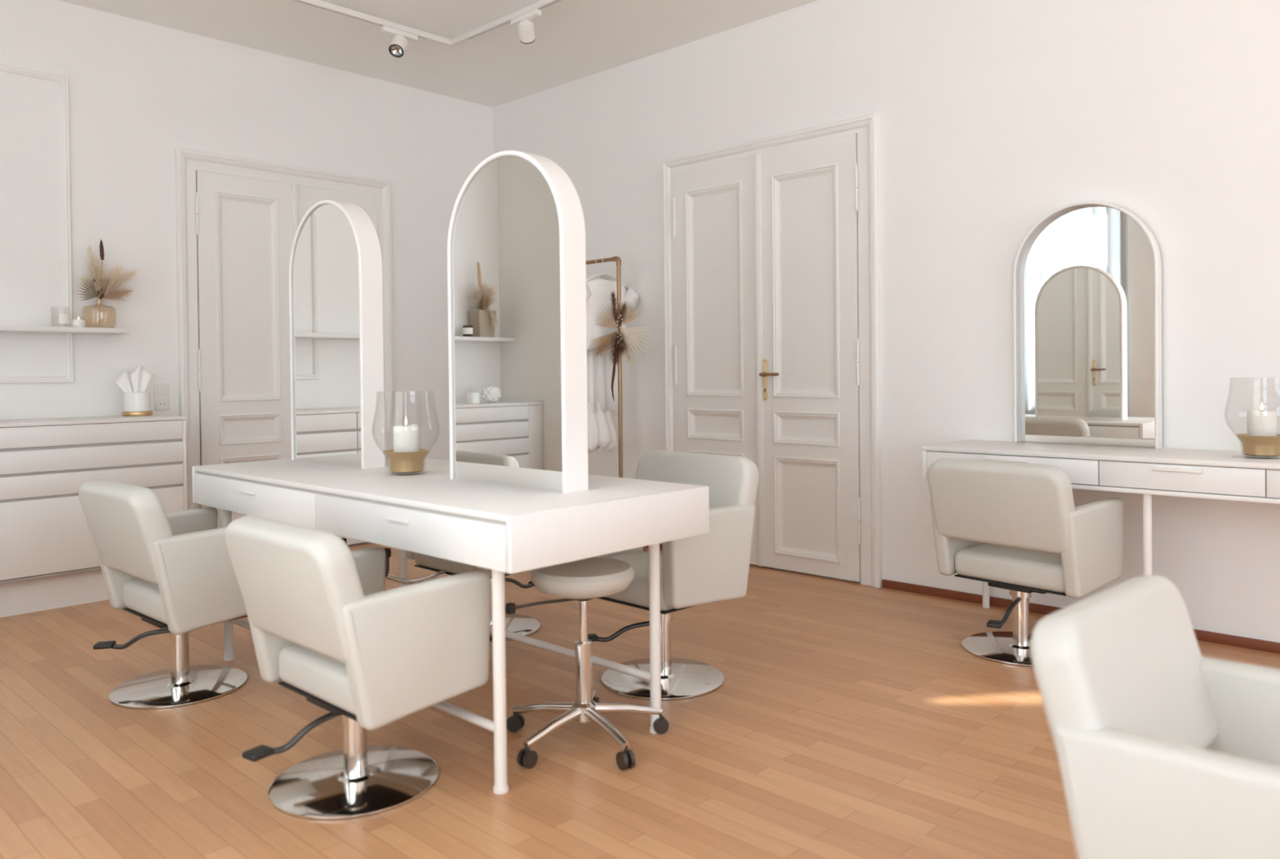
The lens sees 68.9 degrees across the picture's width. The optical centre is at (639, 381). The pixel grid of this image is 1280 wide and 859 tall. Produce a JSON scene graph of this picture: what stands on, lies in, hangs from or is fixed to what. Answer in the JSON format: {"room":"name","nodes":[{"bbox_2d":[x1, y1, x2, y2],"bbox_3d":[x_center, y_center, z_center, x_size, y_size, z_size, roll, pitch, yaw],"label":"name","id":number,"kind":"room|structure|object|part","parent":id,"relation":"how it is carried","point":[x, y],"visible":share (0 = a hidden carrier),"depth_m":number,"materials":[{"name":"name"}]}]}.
{"room":"salon","nodes":[
{"label":"salon","id":0,"kind":"room"},
{"bbox_2d":[0,0,493,544],"bbox_3d":[-2.976,-0.473,5.402,0.250,3.195,5.643,0,1,44],"label":"wall","id":1,"kind":"structure","parent":0,"point":[140,91],"depth_m":5.38,"materials":[{"name":"paint"}]},
{"bbox_2d":[0,63,74,383],"bbox_3d":[-3.358,-0.820,4.804,0.020,1.660,0.755,0,1,44],"label":"trim","id":2,"kind":"structure","parent":1,"relation":"attached to","point":[69,378],"depth_m":5.06,"materials":[{"name":"paint"}]},
{"bbox_2d":[0,324,130,333],"bbox_3d":[-3.723,-0.263,4.287,0.198,0.026,2.485,0,1,44],"label":"wall shelf","id":3,"kind":"object","parent":1,"relation":"attached to","point":[3,328],"visible":1,"depth_m":4.90,"materials":[{"name":"white wood"}]},
{"bbox_2d":[58,313,70,323],"bbox_3d":[-3.081,-0.344,4.957,0.087,0.109,0.086,0,1,44],"label":"candle","id":4,"kind":"object","parent":3,"relation":"on","point":[63,317],"visible":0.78,"depth_m":4.93,"materials":[{"name":"wax"}]},
{"bbox_2d":[71,316,85,327],"bbox_3d":[-3.016,-0.322,5.011,0.066,0.062,0.065,0,1,44],"label":"candle jar","id":5,"kind":"object","parent":3,"relation":"on","point":[77,322],"visible":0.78,"depth_m":4.99,"materials":[{"name":"white wax"}]},
{"bbox_2d":[82,299,116,328],"bbox_3d":[-2.952,-0.372,5.094,0.160,0.158,0.160,0,1,44],"label":"glass vase","id":6,"kind":"object","parent":3,"relation":"on","point":[95,300],"visible":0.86,"depth_m":5.12,"materials":[{"name":"glass"}]},
{"bbox_2d":[75,238,137,324],"bbox_3d":[-2.913,-0.550,5.105,0.220,0.474,0.337,0,1,44],"label":"bouquet","id":7,"kind":"object","parent":6,"relation":"in","point":[104,287],"visible":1,"depth_m":5.09,"materials":[{"name":"beige plant"}]},
{"bbox_2d":[154,382,169,410],"bbox_3d":[-2.778,0.088,5.419,0.014,0.158,0.082,0,1,44],"label":"wall socket","id":8,"kind":"object","parent":1,"relation":"attached to","point":[162,398],"visible":1,"depth_m":5.41,"materials":[{"name":"white plastic"}]},
{"bbox_2d":[174,146,394,546],"bbox_3d":[-2.213,-0.137,5.987,0.052,2.495,1.421,0,1,44],"label":"door","id":9,"kind":"structure","parent":1,"relation":"in","point":[237,220],"depth_m":5.75,"materials":[{"name":"paint"}]},
{"bbox_2d":[59,0,817,107],"bbox_3d":[1.448,-2.173,1.168,12.500,0.200,5.643,0,1,44],"label":"ceiling","id":10,"kind":"structure","parent":0,"point":[575,39],"depth_m":5.57,"materials":[{"name":"paint"}]},
{"bbox_2d":[293,0,563,47],"bbox_3d":[-0.968,-2.030,3.444,3.218,0.081,2.918,0,1,44],"label":"track rail","id":11,"kind":"object","parent":10,"relation":"attached to","point":[541,4],"visible":1,"depth_m":5.22,"materials":[{"name":"white metal"}]},
{"bbox_2d":[381,25,417,57],"bbox_3d":[-1.368,-1.928,5.325,0.101,0.155,0.221,0,1,29],"label":"track spotlight","id":12,"kind":"object","parent":11,"relation":"attached to","point":[397,46],"visible":1,"depth_m":5.30,"materials":[{"name":"white metal"}]},
{"bbox_2d":[511,8,541,44],"bbox_3d":[-0.612,-1.938,5.120,0.220,0.145,0.124,0,1,44],"label":"track spotlight","id":13,"kind":"object","parent":11,"relation":"attached to","point":[526,26],"visible":1,"depth_m":5.10,"materials":[{"name":"white metal"}]},
{"bbox_2d":[0,542,1279,858],"bbox_3d":[1.484,1.222,1.204,12.500,0.200,5.643,0,1,44],"label":"floor","id":14,"kind":"structure","parent":0,"point":[846,719],"depth_m":2.84,"materials":[{"name":"brown wood"}]},
{"bbox_2d":[0,413,186,617],"bbox_3d":[-3.541,0.674,4.255,0.503,0.937,2.659,0,1,44],"label":"base cabinet","id":15,"kind":"object","parent":14,"relation":"on","point":[49,557],"visible":0.71,"depth_m":4.64,"materials":[{"name":"white wood"}]},
{"bbox_3d":[-3.330,0.959,4.135,0.008,0.006,2.506,0,1,44],"label":"shadow rail","id":16,"kind":"part","parent":15,"relation":"part of","materials":[{"name":"white wood"}]},
{"bbox_3d":[-2.863,0.265,4.626,0.017,0.100,1.130,0,1,44],"label":"drawer","id":17,"kind":"part","parent":15,"relation":"part of","materials":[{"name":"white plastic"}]},
{"bbox_3d":[-2.861,0.384,4.627,0.017,0.107,1.130,0,1,44],"label":"drawer","id":18,"kind":"part","parent":15,"relation":"part of","materials":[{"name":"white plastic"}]},
{"bbox_3d":[-2.860,0.505,4.629,0.017,0.106,1.130,0,1,44],"label":"drawer","id":19,"kind":"part","parent":15,"relation":"part of","materials":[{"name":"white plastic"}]},
{"bbox_3d":[-2.857,0.756,4.631,0.017,0.368,1.130,0,1,44],"label":"drawer","id":20,"kind":"part","parent":15,"relation":"part of","materials":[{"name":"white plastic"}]},
{"bbox_2d":[121,391,152,416],"bbox_3d":[-2.793,0.123,5.181,0.150,0.131,0.150,0,1,44],"label":"holder","id":21,"kind":"object","parent":15,"relation":"on","point":[135,403],"visible":1,"depth_m":5.13,"materials":[{"name":"white ceramic"}]},
{"bbox_2d":[115,364,153,392],"bbox_3d":[-2.808,0.010,5.177,0.187,0.207,0.038,-1,1,-28],"label":"tissues","id":22,"kind":"object","parent":21,"relation":"in","point":[139,380],"visible":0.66,"depth_m":5.17,"materials":[{"name":"white paper"}]},
{"bbox_3d":[-2.639,0.579,5.215,0.491,0.749,0.018,0,1,44],"label":"panel","id":23,"kind":"part","parent":15,"relation":"part of","materials":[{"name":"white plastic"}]},
{"bbox_2d":[78,478,247,708],"bbox_3d":[-1.707,0.743,3.458,0.604,0.777,0.515,0,1,42],"label":"salon chair","id":24,"kind":"object","parent":14,"relation":"on","point":[174,571],"visible":0.91,"depth_m":3.28,"materials":[{"name":"beige leather"}]},
{"bbox_3d":[-1.824,0.527,3.326,0.582,0.340,0.169,0,1,42],"label":"backrest","id":25,"kind":"part","parent":24,"relation":"part of","materials":[{"name":"beige leather"}]},
{"bbox_3d":[-1.667,0.801,3.502,0.482,0.109,0.358,0,1,42],"label":"seat","id":26,"kind":"part","parent":24,"relation":"part of","materials":[{"name":"beige leather"}]},
{"bbox_3d":[-1.891,0.688,3.659,0.062,0.345,0.457,0,1,42],"label":"armrest","id":27,"kind":"part","parent":24,"relation":"part of","materials":[{"name":"beige leather"}]},
{"bbox_3d":[-1.486,0.687,3.298,0.062,0.345,0.457,0,1,42],"label":"armrest","id":28,"kind":"part","parent":24,"relation":"part of","materials":[{"name":"beige leather"}]},
{"bbox_2d":[225,515,490,819],"bbox_3d":[-0.826,0.753,2.620,0.604,0.757,0.571,0,1,43],"label":"salon chair","id":29,"kind":"object","parent":14,"relation":"on","point":[324,623],"visible":1,"depth_m":2.49,"materials":[{"name":"beige leather"}]},
{"bbox_3d":[-0.927,0.546,2.512,0.582,0.340,0.169,0,1,43],"label":"backrest","id":30,"kind":"part","parent":29,"relation":"part of","materials":[{"name":"beige leather"}]},
{"bbox_3d":[-0.985,0.707,2.846,0.062,0.345,0.457,0,1,43],"label":"armrest","id":31,"kind":"part","parent":29,"relation":"part of","materials":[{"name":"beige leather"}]},
{"bbox_3d":[-0.765,0.821,2.684,0.482,0.109,0.358,0,1,43],"label":"seat","id":32,"kind":"part","parent":29,"relation":"part of","materials":[{"name":"beige leather"}]},
{"bbox_3d":[-0.589,0.706,2.475,0.062,0.345,0.457,0,1,43],"label":"armrest","id":33,"kind":"part","parent":29,"relation":"part of","materials":[{"name":"beige leather"}]},
{"bbox_2d":[341,537,540,642],"bbox_3d":[-0.798,0.720,4.086,0.604,0.792,0.947,0,1,44],"label":"salon chair","id":34,"kind":"object","parent":14,"relation":"on","point":[525,625],"visible":0.22,"depth_m":4.09,"materials":[{"name":"beige leather"}]},
{"bbox_3d":[-0.989,0.667,3.638,0.035,0.040,0.036,0,1,44],"label":"knob","id":35,"kind":"part","parent":34,"relation":"part of","materials":[{"name":"black rubber"}]},
{"bbox_3d":[-0.906,0.655,4.367,0.062,0.345,0.457,0,1,44],"label":"armrest","id":36,"kind":"part","parent":34,"relation":"part of","materials":[{"name":"beige leather"}]},
{"bbox_3d":[-0.729,0.770,4.160,0.482,0.109,0.358,0,1,44],"label":"seat","id":37,"kind":"part","parent":34,"relation":"part of","materials":[{"name":"beige leather"}]},
{"bbox_3d":[-0.512,0.655,3.994,0.062,0.345,0.457,0,1,44],"label":"armrest","id":38,"kind":"part","parent":34,"relation":"part of","materials":[{"name":"beige leather"}]},
{"bbox_2d":[191,455,709,794],"bbox_3d":[-0.802,0.731,3.393,2.070,0.785,0.820,0,1,44],"label":"table","id":39,"kind":"object","parent":14,"relation":"on","point":[501,529],"visible":0.87,"depth_m":2.82,"materials":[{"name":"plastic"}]},
{"bbox_3d":[-1.674,0.809,3.788,0.042,0.639,0.042,0,1,44],"label":"leg","id":40,"kind":"part","parent":39,"relation":"part of","materials":[{"name":"white metal"}]},
{"bbox_3d":[-1.548,0.413,4.095,0.022,0.149,0.800,0,1,44],"label":"panel","id":41,"kind":"part","parent":39,"relation":"part of","materials":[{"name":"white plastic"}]},
{"bbox_3d":[-1.451,0.410,3.444,0.110,0.007,0.010,0,1,44],"label":"drawer pull","id":42,"kind":"part","parent":39,"relation":"part of","materials":[{"name":"white metal"}]},
{"bbox_3d":[-1.441,0.432,3.455,1.010,0.121,0.019,0,1,44],"label":"drawer","id":43,"kind":"part","parent":39,"relation":"part of","materials":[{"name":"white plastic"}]},
{"bbox_2d":[288,199,385,468],"bbox_3d":[-1.269,-0.205,3.872,0.600,1.085,0.100,0,1,44],"label":"arched mirror","id":44,"kind":"object","parent":39,"relation":"on","point":[336,325],"visible":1,"depth_m":3.78,"materials":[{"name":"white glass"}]},
{"bbox_3d":[-0.806,0.363,3.389,2.024,0.014,0.776,0,1,44],"label":"shadow rail","id":45,"kind":"part","parent":39,"relation":"part of","materials":[{"name":"white wood"}]},
{"bbox_3d":[-1.029,0.958,3.179,1.775,0.026,0.025,0,1,44],"label":"rail","id":46,"kind":"part","parent":39,"relation":"part of","materials":[{"name":"white metal"}]},
{"bbox_3d":[-0.717,0.409,2.747,0.110,0.007,0.010,0,1,44],"label":"drawer pull","id":47,"kind":"part","parent":39,"relation":"part of","materials":[{"name":"white metal"}]},
{"bbox_3d":[-1.015,0.799,3.989,0.042,0.639,0.042,0,1,44],"label":"leg","id":48,"kind":"part","parent":39,"relation":"part of","materials":[{"name":"white metal"}]},
{"bbox_2d":[382,448,429,473],"bbox_3d":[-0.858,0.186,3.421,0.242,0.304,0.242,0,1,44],"label":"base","id":49,"kind":"object","parent":39,"relation":"on","point":[412,461],"visible":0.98,"depth_m":3.37,"materials":[{"name":"gold metal"}]},
{"bbox_2d":[392,416,419,452],"bbox_3d":[-0.858,0.201,3.421,0.094,0.152,0.094,0,1,44],"label":"pillar candle","id":50,"kind":"object","parent":49,"relation":"on","point":[406,438],"visible":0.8,"depth_m":3.38,"materials":[{"name":"white wax"}]},
{"bbox_3d":[-0.707,0.432,2.758,1.010,0.121,0.019,0,1,44],"label":"drawer","id":51,"kind":"part","parent":39,"relation":"part of","materials":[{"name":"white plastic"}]},
{"bbox_3d":[-0.387,0.808,2.566,0.042,0.639,0.042,0,1,44],"label":"leg","id":52,"kind":"part","parent":39,"relation":"part of","materials":[{"name":"white metal"}]},
{"bbox_2d":[447,150,588,493],"bbox_3d":[-0.416,-0.205,3.062,0.600,1.085,0.100,0,1,44],"label":"arched mirror","id":53,"kind":"object","parent":39,"relation":"on","point":[517,261],"visible":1,"depth_m":2.98,"materials":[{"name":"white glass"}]},
{"bbox_3d":[-0.482,0.949,3.487,1.465,0.026,0.025,0,1,44],"label":"rail","id":54,"kind":"part","parent":39,"relation":"part of","materials":[{"name":"white metal"}]},
{"bbox_3d":[-0.062,0.412,2.684,0.022,0.149,0.800,0,1,44],"label":"panel","id":55,"kind":"part","parent":39,"relation":"part of","materials":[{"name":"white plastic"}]},
{"bbox_3d":[0.048,0.799,2.981,0.042,0.639,0.042,0,1,44],"label":"leg","id":56,"kind":"part","parent":39,"relation":"part of","materials":[{"name":"white metal"}]},
{"bbox_2d":[505,556,668,769],"bbox_3d":[-0.194,0.847,2.917,0.504,0.550,0.524,0,1,24],"label":"stool","id":57,"kind":"object","parent":14,"relation":"on","point":[582,580],"visible":0.98,"depth_m":2.86,"materials":[{"name":"beige leather"}]},
{"bbox_3d":[-0.393,0.688,2.829,0.033,0.036,0.034,0,1,24],"label":"knob","id":58,"kind":"part","parent":57,"relation":"part of","materials":[{"name":"black plastic"}]},
{"bbox_3d":[-0.299,1.036,2.966,0.234,0.064,0.038,0,1,24],"label":"leg","id":59,"kind":"part","parent":57,"relation":"part of","materials":[{"name":"silver metal"}]},
{"bbox_3d":[-0.283,0.681,2.873,0.224,0.020,0.015,-1,1,-21],"label":"lever","id":60,"kind":"part","parent":57,"relation":"part of","materials":[{"name":"metal"}]},
{"bbox_3d":[-0.258,1.037,2.808,0.036,0.064,0.234,0,1,38],"label":"leg","id":61,"kind":"part","parent":57,"relation":"part of","materials":[{"name":"silver metal"}]},
{"bbox_3d":[-0.179,0.612,2.909,0.324,0.082,0.324,0,1,24],"label":"seat","id":62,"kind":"part","parent":57,"relation":"part of","materials":[{"name":"beige leather"}]},
{"bbox_3d":[-0.178,0.665,2.910,0.110,0.022,0.110,0,1,24],"label":"seat plate","id":63,"kind":"part","parent":57,"relation":"part of","materials":[{"name":"silver metal"}]},
{"bbox_3d":[-0.169,1.034,3.049,0.036,0.064,0.234,-1,1,2],"label":"leg","id":64,"kind":"part","parent":57,"relation":"part of","materials":[{"name":"silver metal"}]},
{"bbox_3d":[-0.099,1.036,2.801,0.036,0.064,0.234,-1,1,-34],"label":"leg","id":65,"kind":"part","parent":57,"relation":"part of","materials":[{"name":"silver metal"}]},
{"bbox_3d":[-0.043,1.034,2.945,0.234,0.064,0.036,-1,1,-13],"label":"leg","id":66,"kind":"part","parent":57,"relation":"part of","materials":[{"name":"silver metal"}]},
{"bbox_2d":[586,256,647,551],"bbox_3d":[-0.480,0.151,6.178,1.013,1.878,0.440,0,1,44],"label":"clothes rack","id":67,"kind":"object","parent":14,"relation":"on","point":[617,259],"visible":0.34,"depth_m":5.83,"materials":[{"name":"orange metal"}]},
{"bbox_3d":[-0.490,-0.772,6.168,0.958,0.025,0.025,0,1,44],"label":"hanging rail","id":68,"kind":"part","parent":67,"relation":"part of","materials":[{"name":"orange metal"}]},
{"bbox_2d":[586,258,613,280],"bbox_3d":[-0.269,-0.696,5.960,0.025,0.186,0.418,0,1,44],"label":"clothes hanger","id":69,"kind":"object","parent":67,"relation":"hanging from","point":[604,277],"visible":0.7,"depth_m":5.98,"materials":[{"name":"white plastic"}]},
{"bbox_2d":[586,346,617,453],"bbox_3d":[-0.258,-0.079,5.973,0.152,1.056,0.390,0,1,44],"label":"skirt","id":70,"kind":"object","parent":69,"relation":"hanging from","point":[600,402],"visible":0.46,"depth_m":5.94,"materials":[{"name":"white fabric"}]},
{"bbox_2d":[586,257,627,288],"bbox_3d":[-0.225,-0.696,5.919,0.025,0.186,0.418,0,1,44],"label":"clothes hanger","id":71,"kind":"object","parent":67,"relation":"hanging from","point":[602,273],"visible":0.93,"depth_m":5.91,"materials":[{"name":"white plastic"}]},
{"bbox_2d":[586,279,639,350],"bbox_3d":[-0.223,-0.423,5.922,0.142,0.442,0.596,0,1,44],"label":"blouse","id":72,"kind":"object","parent":71,"relation":"hanging from","point":[598,291],"visible":0.56,"depth_m":5.84,"materials":[{"name":"white fabric"}]},
{"bbox_3d":[-0.124,0.155,5.840,0.025,1.830,0.025,0,1,44],"label":"post","id":73,"kind":"part","parent":67,"relation":"part of","materials":[{"name":"orange metal"}]},
{"bbox_2d":[590,291,653,401],"bbox_3d":[-0.124,-0.226,5.791,0.364,0.693,0.216,-1,1,-27],"label":"bunch","id":74,"kind":"object","parent":67,"relation":"attached to","point":[620,344],"visible":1,"depth_m":5.77,"materials":[{"name":"beige plant"}]},
{"bbox_2d":[587,449,759,699],"bbox_3d":[0.078,0.696,3.486,0.604,0.834,0.515,0,1,45],"label":"salon chair","id":75,"kind":"object","parent":14,"relation":"on","point":[713,566],"visible":0.61,"depth_m":3.37,"materials":[{"name":"beige leather"}]},
{"bbox_3d":[-0.136,0.612,3.656,0.062,0.345,0.457,0,1,45],"label":"armrest","id":76,"kind":"part","parent":75,"relation":"part of","materials":[{"name":"beige leather"}]},
{"bbox_3d":[0.036,0.727,3.444,0.482,0.109,0.358,0,1,45],"label":"seat","id":77,"kind":"part","parent":75,"relation":"part of","materials":[{"name":"beige leather"}]},
{"bbox_3d":[0.197,0.446,3.606,0.582,0.340,0.169,0,1,45],"label":"backrest","id":78,"kind":"part","parent":75,"relation":"part of","materials":[{"name":"beige leather"}]},
{"bbox_3d":[0.248,0.612,3.273,0.062,0.345,0.457,0,1,45],"label":"armrest","id":79,"kind":"part","parent":75,"relation":"part of","materials":[{"name":"beige leather"}]},
{"bbox_2d":[927,457,1123,666],"bbox_3d":[1.536,0.702,3.792,0.571,0.784,0.604,-1,1,-40],"label":"salon chair","id":80,"kind":"object","parent":14,"relation":"on","point":[1017,527],"visible":0.92,"depth_m":3.67,"materials":[{"name":"beige leather"}]},
{"bbox_3d":[1.405,0.642,4.035,0.457,0.345,0.062,-1,1,-40],"label":"armrest","id":81,"kind":"part","parent":80,"relation":"part of","materials":[{"name":"beige leather"}]},
{"bbox_3d":[1.423,0.482,3.696,0.169,0.340,0.582,-1,1,-40],"label":"backrest","id":82,"kind":"part","parent":80,"relation":"part of","materials":[{"name":"beige leather"}]},
{"bbox_3d":[1.604,0.756,3.848,0.358,0.109,0.482,-1,1,-40],"label":"seat","id":83,"kind":"part","parent":80,"relation":"part of","materials":[{"name":"beige leather"}]},
{"bbox_3d":[1.753,0.642,3.620,0.457,0.345,0.062,-1,1,-40],"label":"armrest","id":84,"kind":"part","parent":80,"relation":"part of","materials":[{"name":"beige leather"}]},
{"bbox_2d":[921,439,1279,608],"bbox_3d":[2.208,0.687,3.698,2.085,0.801,0.507,0,1,44],"label":"desk","id":85,"kind":"object","parent":14,"relation":"on","point":[1228,475],"visible":0.84,"depth_m":3.63,"materials":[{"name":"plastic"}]},
{"bbox_3d":[1.458,0.369,4.410,0.018,0.122,0.494,0,1,44],"label":"panel","id":86,"kind":"part","parent":85,"relation":"part of","materials":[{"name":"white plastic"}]},
{"bbox_3d":[1.663,0.755,4.487,0.032,0.660,0.032,0,1,44],"label":"leg","id":87,"kind":"part","parent":85,"relation":"part of","materials":[{"name":"white metal"}]},
{"bbox_3d":[1.558,0.334,3.969,0.170,0.012,0.017,0,1,44],"label":"drawer pull","id":88,"kind":"part","parent":85,"relation":"part of","materials":[{"name":"white metal"}]},
{"bbox_3d":[1.570,0.364,3.982,0.731,0.098,0.018,0,1,44],"label":"drawer","id":89,"kind":"part","parent":85,"relation":"part of","materials":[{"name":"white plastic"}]},
{"bbox_2d":[1013,200,1162,448],"bbox_3d":[1.991,-0.261,4.183,0.618,1.088,0.060,0,1,45],"label":"arched mirror","id":90,"kind":"object","parent":85,"relation":"on","point":[1087,274],"visible":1,"depth_m":4.19,"materials":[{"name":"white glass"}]},
{"bbox_3d":[1.985,0.761,3.644,0.032,0.660,0.032,0,1,44],"label":"leg","id":91,"kind":"part","parent":85,"relation":"part of","materials":[{"name":"white metal"}]},
{"bbox_3d":[2.029,0.334,3.523,0.170,0.012,0.017,0,1,44],"label":"drawer pull","id":92,"kind":"part","parent":85,"relation":"part of","materials":[{"name":"white metal"}]},
{"bbox_3d":[2.041,0.363,3.535,0.558,0.098,0.018,0,1,44],"label":"drawer","id":93,"kind":"part","parent":85,"relation":"part of","materials":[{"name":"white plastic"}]},
{"bbox_2d":[1235,433,1279,456],"bbox_3d":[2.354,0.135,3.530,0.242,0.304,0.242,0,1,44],"label":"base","id":94,"kind":"object","parent":85,"relation":"on","point":[1255,446],"visible":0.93,"depth_m":3.48,"materials":[{"name":"gold metal"}]},
{"bbox_2d":[1247,401,1276,435],"bbox_3d":[2.354,0.149,3.530,0.094,0.152,0.094,0,1,44],"label":"pillar candle","id":95,"kind":"object","parent":94,"relation":"on","point":[1260,423],"visible":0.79,"depth_m":3.49,"materials":[{"name":"white wax"}]},
{"bbox_3d":[2.517,0.363,3.083,0.748,0.098,0.018,0,1,44],"label":"drawer","id":96,"kind":"part","parent":85,"relation":"part of","materials":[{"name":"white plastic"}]},
{"bbox_2d":[1030,574,1279,858],"bbox_3d":[1.055,0.764,1.653,0.611,0.714,0.515,-1,1,-43],"label":"salon chair","id":97,"kind":"object","parent":14,"relation":"on","point":[1166,749],"visible":1,"depth_m":1.58,"materials":[{"name":"beige leather"}]},
{"bbox_3d":[0.937,0.577,1.779,0.582,0.340,0.169,-1,1,-43],"label":"backrest","id":98,"kind":"part","parent":97,"relation":"part of","materials":[{"name":"beige leather"}]},
{"bbox_3d":[0.881,0.745,1.448,0.062,0.345,0.457,-1,1,-43],"label":"armrest","id":99,"kind":"part","parent":97,"relation":"part of","materials":[{"name":"beige leather"}]},
{"bbox_3d":[1.274,0.737,1.821,0.062,0.345,0.457,-1,1,-43],"label":"armrest","id":100,"kind":"part","parent":97,"relation":"part of","materials":[{"name":"beige leather"}]},
{"bbox_2d":[492,0,1279,642],"bbox_3d":[3.413,-0.516,3.056,12.250,3.195,0.250,0,1,44],"label":"wall","id":101,"kind":"structure","parent":0,"point":[996,117],"depth_m":4.51,"materials":[{"name":"paint"}]},
{"bbox_2d":[662,112,882,587],"bbox_3d":[0.698,-0.162,5.417,1.513,2.495,0.072,0,1,44],"label":"door","id":102,"kind":"structure","parent":101,"relation":"in","point":[771,244],"depth_m":5.31,"materials":[{"name":"paint"}]},
{"bbox_3d":[0.726,-0.014,5.403,0.042,0.245,0.006,0,1,44],"label":"handle","id":103,"kind":"part","parent":102,"relation":"part of","materials":[{"name":"gold metal"}]},
{"bbox_3d":[0.747,-0.044,5.351,0.129,0.028,0.042,0,1,44],"label":"lever","id":104,"kind":"part","parent":102,"relation":"part of","materials":[{"name":"gold metal"}]},
{"bbox_2d":[643,542,1279,653],"bbox_3d":[3.253,1.062,3.058,11.986,0.042,0.014,0,1,44],"label":"baseboard","id":105,"kind":"structure","parent":101,"relation":"attached to","point":[1202,635],"depth_m":4.38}
]}

